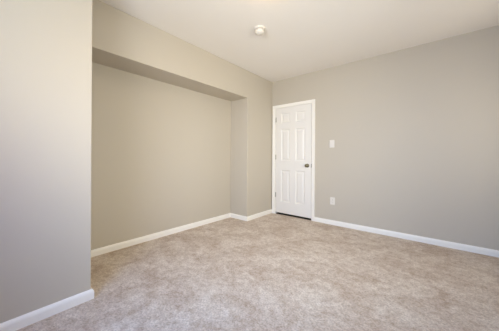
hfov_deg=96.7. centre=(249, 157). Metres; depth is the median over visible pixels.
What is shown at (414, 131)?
wall
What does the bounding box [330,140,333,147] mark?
light switch
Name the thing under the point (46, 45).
wall
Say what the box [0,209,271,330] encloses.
baseboard
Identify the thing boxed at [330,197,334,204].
wall outlet
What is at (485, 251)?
baseboard
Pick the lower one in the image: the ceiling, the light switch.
the light switch
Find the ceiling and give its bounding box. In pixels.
[99,0,498,81]
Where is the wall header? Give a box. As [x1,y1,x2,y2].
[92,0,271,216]
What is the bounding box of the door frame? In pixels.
[272,99,314,220]
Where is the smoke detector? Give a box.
[254,25,264,35]
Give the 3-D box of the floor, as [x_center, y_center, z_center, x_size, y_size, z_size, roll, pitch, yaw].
[0.330,1.107,1.950,3.808,0.100,4.874,0,0,40]
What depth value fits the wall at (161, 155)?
2.83 m
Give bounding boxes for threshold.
[276,212,310,219]
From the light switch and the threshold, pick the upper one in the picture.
the light switch
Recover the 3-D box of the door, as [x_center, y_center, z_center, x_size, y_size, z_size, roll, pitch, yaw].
[0.763,0.054,3.956,0.720,1.944,0.102,0,0,40]
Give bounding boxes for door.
[275,103,311,217]
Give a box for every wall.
[0,0,91,322]
[91,62,230,249]
[272,25,498,249]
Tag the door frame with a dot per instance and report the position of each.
(312, 101)
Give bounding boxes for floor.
[16,213,498,330]
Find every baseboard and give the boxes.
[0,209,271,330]
[314,217,498,257]
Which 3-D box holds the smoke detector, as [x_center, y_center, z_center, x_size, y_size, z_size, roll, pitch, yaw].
[0.114,-1.410,2.483,0.122,0.070,0.122,0,0,40]

